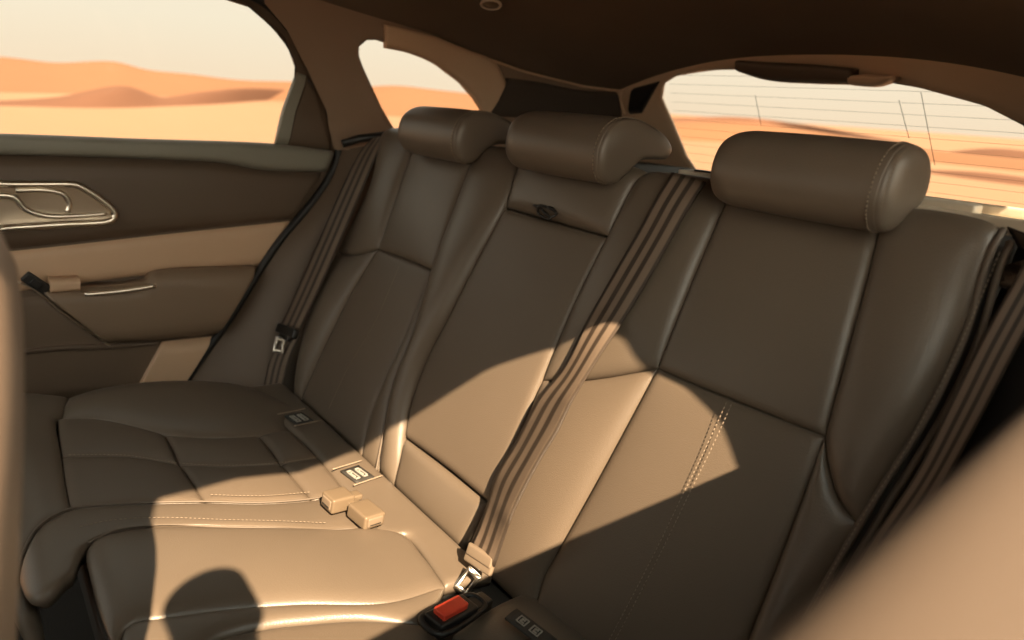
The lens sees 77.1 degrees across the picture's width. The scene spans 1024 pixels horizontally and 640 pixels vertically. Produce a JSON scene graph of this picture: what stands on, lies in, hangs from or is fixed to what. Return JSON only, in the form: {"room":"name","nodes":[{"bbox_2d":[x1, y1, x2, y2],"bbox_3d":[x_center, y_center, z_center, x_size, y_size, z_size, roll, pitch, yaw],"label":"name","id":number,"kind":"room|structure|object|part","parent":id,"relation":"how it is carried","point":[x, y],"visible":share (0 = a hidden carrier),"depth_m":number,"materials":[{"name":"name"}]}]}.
{"room":"vehicle interior","nodes":[
{"label":"vehicle interior","id":0,"kind":"room"},
{"bbox_2d":[16,576,94,639],"bbox_3d":[-0.293,0.629,1.092,2.712,0.045,1.808,-12,24,-39],"label":"floor","id":1,"kind":"structure","parent":0,"point":[67,618],"depth_m":1.17,"materials":[{"name":"grey carpet"}]},
{"bbox_2d":[0,231,23,639],"bbox_3d":[-0.383,0.288,0.383,0.238,0.949,0.339,-12,24,-39],"label":"seat","id":2,"kind":"object","parent":1,"relation":"on","point":[11,310],"visible":1,"depth_m":0.29,"materials":[{"name":"brown leather"}]},
{"bbox_2d":[17,381,584,639],"bbox_3d":[-0.357,0.429,0.954,0.608,0.321,1.338,-12,24,-39],"label":"bench cushion","id":3,"kind":"object","parent":1,"relation":"on","point":[179,510],"visible":0.94,"depth_m":0.93,"materials":[{"name":"leather"}]},
{"bbox_3d":[-0.696,0.218,1.124,0.161,0.046,0.238,-12,24,-39],"label":"seat panel","id":4,"kind":"part","parent":3,"relation":"part of","materials":[{"name":"leather"}]},
{"bbox_3d":[-0.607,0.260,1.016,0.168,0.048,0.213,-12,24,-39],"label":"seat panel","id":5,"kind":"part","parent":3,"relation":"part of","materials":[{"name":"leather"}]},
{"bbox_3d":[-0.528,0.242,1.169,0.159,0.046,0.169,-12,24,-39],"label":"seat panel","id":6,"kind":"part","parent":3,"relation":"part of","materials":[{"name":"leather"}]},
{"bbox_3d":[-0.448,0.279,1.077,0.155,0.046,0.181,-12,24,-39],"label":"seat panel","id":7,"kind":"part","parent":3,"relation":"part of","materials":[{"name":"leather"}]},
{"bbox_3d":[-0.328,0.339,0.885,0.403,0.091,0.292,-12,24,-39],"label":"panel","id":8,"kind":"part","parent":3,"relation":"part of","materials":[{"name":"leather"}]},
{"bbox_3d":[-0.433,0.247,1.229,0.073,0.033,0.129,-12,24,-39],"label":"seat panel","id":9,"kind":"part","parent":3,"relation":"part of","materials":[{"name":"leather"}]},
{"bbox_3d":[-0.348,0.285,1.134,0.073,0.034,0.140,-12,24,-39],"label":"seat panel","id":10,"kind":"part","parent":3,"relation":"part of","materials":[{"name":"leather"}]},
{"bbox_3d":[-0.113,0.445,0.633,0.353,0.078,0.486,-12,24,-39],"label":"perforated panel","id":11,"kind":"part","parent":3,"relation":"part of","materials":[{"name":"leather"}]},
{"bbox_2d":[321,487,362,513],"bbox_3d":[-0.273,0.288,1.038,0.064,0.030,0.038,-12,24,-39],"label":"seat belt buckle","id":12,"kind":"object","parent":3,"relation":"on","point":[336,500],"visible":0.96,"depth_m":1.02,"materials":[{"name":"brown plastic"}]},
{"bbox_2d":[347,498,384,529],"bbox_3d":[-0.236,0.303,1.019,0.072,0.028,0.040,20,25,40],"label":"seat belt buckle","id":13,"kind":"object","parent":3,"relation":"on","point":[367,515],"visible":1,"depth_m":1.00,"materials":[{"name":"brown plastic"}]},
{"bbox_2d":[294,128,517,485],"bbox_3d":[-0.242,-0.053,1.425,0.397,0.691,0.578,-12,24,-39],"label":"seat","id":14,"kind":"object","parent":3,"relation":"attached to","point":[422,225],"visible":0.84,"depth_m":1.33,"materials":[{"name":"leather"}]},
{"bbox_2d":[264,136,380,384],"bbox_3d":[-0.458,-0.110,1.567,0.129,0.659,0.349,18,23,36],"label":"belt","id":15,"kind":"object","parent":14,"relation":"attached to","point":[337,223],"visible":0.82,"depth_m":1.54,"materials":[{"name":"brown fabric"}]},
{"bbox_3d":[-0.552,0.059,1.526,0.032,0.040,0.018,-2,19,-16],"label":"latch plate","id":16,"kind":"part","parent":15,"relation":"part of","materials":[{"name":"silver metal"}]},
{"bbox_3d":[-0.308,0.053,1.382,0.194,0.361,0.299,-12,24,-39],"label":"insert panel","id":17,"kind":"part","parent":14,"relation":"part of","materials":[{"name":"leather"}]},
{"bbox_3d":[-0.174,-0.256,1.389,0.150,0.254,0.255,-12,24,-39],"label":"insert panel","id":18,"kind":"part","parent":14,"relation":"part of","materials":[{"name":"leather"}]},
{"bbox_2d":[398,106,511,163],"bbox_3d":[-0.113,-0.393,1.365,0.184,0.109,0.244,-12,24,-39],"label":"headrest cover","id":19,"kind":"object","parent":14,"relation":"on","point":[462,136],"visible":0.86,"depth_m":1.27,"materials":[{"name":"leather"}]},
{"bbox_2d":[418,591,492,639],"bbox_3d":[-0.071,0.381,0.841,0.052,0.046,0.114,18,23,35],"label":"seat belt buckle","id":20,"kind":"object","parent":3,"relation":"attached to","point":[443,619],"visible":1,"depth_m":0.82,"materials":[{"name":"black plastic"}]},
{"bbox_2d":[395,167,646,551],"bbox_3d":[0.005,0.058,1.155,0.392,0.687,0.306,-12,24,-39],"label":"centre backrest","id":21,"kind":"object","parent":3,"relation":"attached to","point":[479,384],"visible":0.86,"depth_m":1.09,"materials":[{"name":"leather"}]},
{"bbox_3d":[-0.027,0.042,1.129,0.227,0.426,0.291,-12,24,-39],"label":"armrest panel","id":22,"kind":"part","parent":21,"relation":"part of","materials":[{"name":"leather"}]},
{"bbox_2d":[505,111,671,184],"bbox_3d":[0.125,-0.291,1.100,0.184,0.118,0.250,-12,24,-39],"label":"headrest cover","id":23,"kind":"object","parent":21,"relation":"on","point":[601,149],"visible":1,"depth_m":1.01,"materials":[{"name":"leather"}]},
{"bbox_2d":[471,172,1016,639],"bbox_3d":[0.255,0.171,0.878,0.391,0.684,0.518,-12,24,-39],"label":"seat","id":24,"kind":"object","parent":3,"relation":"attached to","point":[775,386],"visible":0.85,"depth_m":0.78,"materials":[{"name":"leather"}]},
{"bbox_2d":[453,172,705,593],"bbox_3d":[0.076,0.089,0.937,0.357,0.596,0.125,-8,22,-32],"label":"belt","id":25,"kind":"object","parent":24,"relation":"attached to","point":[677,195],"visible":1,"depth_m":0.93,"materials":[{"name":"brown fabric"}]},
{"bbox_3d":[-0.065,0.377,0.927,0.040,0.039,0.019,-9,23,-33],"label":"latch plate","id":26,"kind":"part","parent":25,"relation":"part of","materials":[{"name":"silver metal"}]},
{"bbox_3d":[0.199,0.280,0.818,0.193,0.360,0.286,-12,24,-39],"label":"insert panel","id":27,"kind":"part","parent":24,"relation":"part of","materials":[{"name":"leather"}]},
{"bbox_2d":[678,169,710,177],"bbox_3d":[0.312,-0.217,0.979,0.045,0.016,0.113,-12,24,-39],"label":"trim","id":28,"kind":"structure","parent":24,"relation":"attached to","point":[696,172],"depth_m":0.98,"materials":[{"name":"beige plastic"}]},
{"bbox_3d":[0.339,-0.026,0.818,0.152,0.256,0.240,-12,24,-39],"label":"insert panel","id":29,"kind":"part","parent":24,"relation":"part of","materials":[{"name":"leather"}]},
{"bbox_2d":[710,131,930,232],"bbox_3d":[0.371,-0.169,0.794,0.133,0.115,0.227,-12,24,-39],"label":"headrest cover","id":30,"kind":"object","parent":24,"relation":"on","point":[870,185],"visible":1,"depth_m":0.73,"materials":[{"name":"leather"}]},
{"bbox_2d":[862,226,1023,553],"bbox_3d":[0.453,0.092,0.667,0.249,0.362,0.091,-12,24,-39],"label":"belt","id":31,"kind":"object","parent":24,"relation":"attached to","point":[1004,334],"visible":0.71,"depth_m":0.64,"materials":[{"name":"brown fabric"}]},
{"bbox_2d":[915,195,1023,236],"bbox_3d":[0.551,-0.103,0.686,0.089,0.030,0.285,-12,24,-39],"label":"trim","id":32,"kind":"structure","parent":24,"relation":"attached to","point":[967,208],"depth_m":0.73,"materials":[{"name":"beige plastic"}]},
{"bbox_2d":[264,0,604,149],"bbox_3d":[-0.110,-0.648,1.740,1.092,0.418,0.167,-8,22,-32],"label":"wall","id":33,"kind":"structure","parent":0,"point":[327,37],"depth_m":1.53,"materials":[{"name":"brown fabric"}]},
{"bbox_2d":[0,0,341,397],"bbox_3d":[-0.869,-0.159,1.349,1.158,1.203,0.140,-12,24,-39],"label":"door","id":34,"kind":"structure","parent":33,"relation":"in","point":[133,258],"depth_m":1.45,"materials":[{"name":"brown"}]},
{"bbox_2d":[20,271,49,293],"bbox_3d":[-0.977,-0.076,1.320,0.048,0.049,0.014,-12,24,-39],"label":"switch","id":35,"kind":"object","parent":34,"relation":"attached to","point":[29,279],"depth_m":1.32,"materials":[{"name":"black plastic"}]},
{"bbox_3d":[-0.950,-0.231,1.298,0.224,0.058,0.014,-12,24,-39],"label":"handle lever","id":36,"kind":"part","parent":34,"relation":"part of","materials":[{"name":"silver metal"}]},
{"bbox_2d":[0,187,110,224],"bbox_3d":[-0.969,-0.230,1.288,0.295,0.101,0.006,-12,24,-39],"label":"door handle","id":37,"kind":"object","parent":34,"relation":"on","point":[18,205],"depth_m":1.32,"materials":[{"name":"metal"}]},
{"bbox_3d":[-0.955,0.096,1.459,0.766,0.369,0.018,-12,24,-39],"label":"panel","id":38,"kind":"part","parent":34,"relation":"part of","materials":[{"name":"brown leather"}]},
{"bbox_3d":[-0.904,-0.135,1.411,0.857,0.119,0.020,-12,24,-39],"label":"tan panel","id":39,"kind":"part","parent":34,"relation":"part of","materials":[{"name":"beige leather"}]},
{"bbox_3d":[-0.818,-0.032,1.495,0.441,0.169,0.059,-12,24,-39],"label":"armrest","id":40,"kind":"part","parent":34,"relation":"part of","materials":[{"name":"leather"}]},
{"bbox_3d":[-0.860,-0.263,1.393,0.943,0.198,0.020,-12,24,-39],"label":"panel","id":41,"kind":"part","parent":34,"relation":"part of","materials":[{"name":"brown leather"}]},
{"bbox_3d":[-0.501,-0.510,1.601,0.110,0.173,0.042,-12,24,-39],"label":"corner panel","id":42,"kind":"part","parent":34,"relation":"part of","materials":[{"name":"black plastic"}]},
{"bbox_2d":[191,131,384,392],"bbox_3d":[-0.549,-0.048,1.600,0.795,0.830,0.220,-12,24,-39],"label":"trim","id":43,"kind":"structure","parent":33,"relation":"attached to","point":[242,355],"depth_m":1.62,"materials":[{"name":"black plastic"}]},
{"bbox_2d":[634,161,1022,247],"bbox_3d":[0.475,-0.273,1.389,0.701,0.018,1.401,-12,24,-39],"label":"shelf","id":44,"kind":"object","parent":43,"relation":"on","point":[648,167],"visible":0.02,"depth_m":1.78,"materials":[{"name":"brown plastic"}]},
{"bbox_2d":[383,24,505,111],"bbox_3d":[-0.174,-0.649,1.700,0.385,0.198,0.054,-12,24,-39],"label":"trim","id":45,"kind":"structure","parent":33,"relation":"attached to","point":[482,78],"depth_m":1.71,"materials":[{"name":"brown plastic"}]},
{"bbox_2d":[488,58,620,91],"bbox_3d":[-0.034,-0.705,1.717,1.039,0.141,0.091,-6,21,-28],"label":"trim","id":46,"kind":"structure","parent":33,"relation":"attached to","point":[492,60],"depth_m":1.83,"materials":[{"name":"brown plastic"}]},
{"bbox_2d":[492,78,620,116],"bbox_3d":[0.137,-0.643,1.893,0.432,0.105,0.048,-3,20,-20],"label":"trim","id":47,"kind":"structure","parent":33,"relation":"attached to","point":[518,97],"depth_m":1.87,"materials":[{"name":"black plastic"}]},
{"bbox_2d":[322,0,1023,89],"bbox_3d":[-0.245,-0.467,0.671,2.492,0.321,1.492,-12,24,-39],"label":"ceiling","id":48,"kind":"structure","parent":0,"point":[611,44],"depth_m":1.45,"materials":[{"name":"fabric"}]},
{"bbox_2d":[480,0,501,10],"bbox_3d":[-0.048,-0.725,1.477,0.051,0.021,0.050,-12,24,-39],"label":"recessed light","id":49,"kind":"object","parent":48,"relation":"in","point":[491,5],"visible":1,"depth_m":1.48,"materials":[{"name":"beige plastic"}]},
{"bbox_2d":[611,55,1023,168],"bbox_3d":[0.741,-0.422,1.552,0.335,0.610,1.333,-12,24,-39],"label":"window frame","id":50,"kind":"structure","parent":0,"point":[1003,93],"depth_m":1.32,"materials":[{"name":"brown plastic"}]},
{"bbox_2d":[620,81,659,114],"bbox_3d":[0.376,-0.641,1.865,0.057,0.097,0.154,-10,23,-35],"label":"tailgate hinge cover","id":51,"kind":"object","parent":50,"relation":"attached to","point":[640,96],"visible":1,"depth_m":1.86,"materials":[{"name":"black plastic"}]},
{"bbox_2d":[735,60,900,86],"bbox_3d":[0.672,-0.552,1.437,0.065,0.050,0.358,-13,25,-41],"label":"brake light housing","id":52,"kind":"object","parent":50,"relation":"attached to","point":[777,72],"visible":1,"depth_m":1.42,"materials":[{"name":"black plastic"}]},
{"bbox_3d":[0.756,-0.423,1.543,0.183,0.324,0.945,-12,24,-39],"label":"window","id":53,"kind":"structure","parent":50,"relation":"in","visible":0},
{"bbox_2d":[674,75,1023,203],"bbox_3d":[0.740,-0.449,1.524,0.125,0.227,0.859,-12,24,-39],"label":"wires","id":54,"kind":"object","parent":53,"relation":"attached to","point":[899,102],"visible":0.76,"depth_m":1.39,"materials":[{"name":"brown metal"}]},
{"bbox_3d":[-0.107,0.268,0.004,1.684,1.311,0.174,-12,24,-39],"label":"wall","id":55,"kind":"structure","parent":0,"visible":0},
{"bbox_2d":[768,408,1023,639],"bbox_3d":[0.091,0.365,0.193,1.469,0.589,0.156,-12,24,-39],"label":"seat","id":56,"kind":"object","parent":55,"relation":"attached to","point":[952,567],"depth_m":0.17,"materials":[{"name":"brown leather"}]},
{"bbox_3d":[0.857,0.042,0.910,0.994,1.287,0.356,-12,24,-39],"label":"wall","id":57,"kind":"structure","parent":0,"visible":0},
{"bbox_2d":[949,247,1023,474],"bbox_3d":[0.690,0.306,0.801,1.130,0.836,0.251,-12,24,-39],"label":"trim","id":58,"kind":"structure","parent":57,"relation":"attached to","point":[1007,401],"depth_m":0.66,"materials":[{"name":"black plastic"}]},
{"label":"outside","id":59,"kind":"structure","parent":0,"visible":0},
{"bbox_2d":[0,92,1023,208],"bbox_3d":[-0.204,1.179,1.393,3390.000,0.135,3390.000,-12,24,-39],"label":"ground","id":60,"kind":"structure","parent":59,"point":[252,121],"depth_m":24.39,"materials":[{"name":"sand"}]},
{"bbox_2d":[0,86,284,107],"bbox_3d":[-25.760,-27.045,77.776,66.458,1.346,97.317,-12,24,-39],"label":"sand dune","id":61,"kind":"object","parent":60,"relation":"on","point":[113,96],"visible":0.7,"depth_m":35.21,"materials":[{"name":"orange sand"}]},
{"bbox_2d":[0,57,291,101],"bbox_3d":[-31.349,-34.906,96.916,84.052,3.232,94.992,-12,24,-39],"label":"sand dune","id":62,"kind":"object","parent":60,"relation":"on","point":[17,75],"visible":0.51,"depth_m":63.53,"materials":[{"name":"orange sand"}]},
{"bbox_2d":[372,86,478,116],"bbox_3d":[-10.533,-21.140,61.691,20.941,2.480,35.622,4,19,-1],"label":"sand dune","id":63,"kind":"object","parent":60,"relation":"on","point":[395,101],"visible":0.44,"depth_m":53.99,"materials":[{"name":"orange sand"}]},
{"bbox_2d":[672,117,899,141],"bbox_3d":[56.110,-36.728,122.284,75.630,2.031,60.890,-12,24,-39],"label":"sand dune","id":64,"kind":"object","parent":60,"relation":"on","point":[685,119],"visible":0.6,"depth_m":135.32,"materials":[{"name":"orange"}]},
{"bbox_2d":[674,122,1023,171],"bbox_3d":[20.311,-11.713,41.862,23.479,1.419,28.292,-12,24,-39],"label":"sand dune","id":65,"kind":"object","parent":60,"relation":"on","point":[985,161],"visible":0.52,"depth_m":42.74,"materials":[{"name":"orange sand"}]},
{"bbox_2d":[931,170,1023,185],"bbox_3d":[17.578,-5.528,24.635,3.158,0.377,7.391,-5,21,-25],"label":"sand dune","id":66,"kind":"object","parent":60,"relation":"on","point":[964,174],"visible":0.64,"depth_m":23.55,"materials":[{"name":"orange sand"}]},
{"bbox_2d":[952,148,1023,158],"bbox_3d":[30.273,-10.278,40.355,7.403,0.987,8.168,-12,24,-39],"label":"sand dune","id":67,"kind":"object","parent":60,"relation":"on","point":[1011,153],"visible":0.45,"depth_m":39.30,"materials":[{"name":"orange sand"}]}
]}

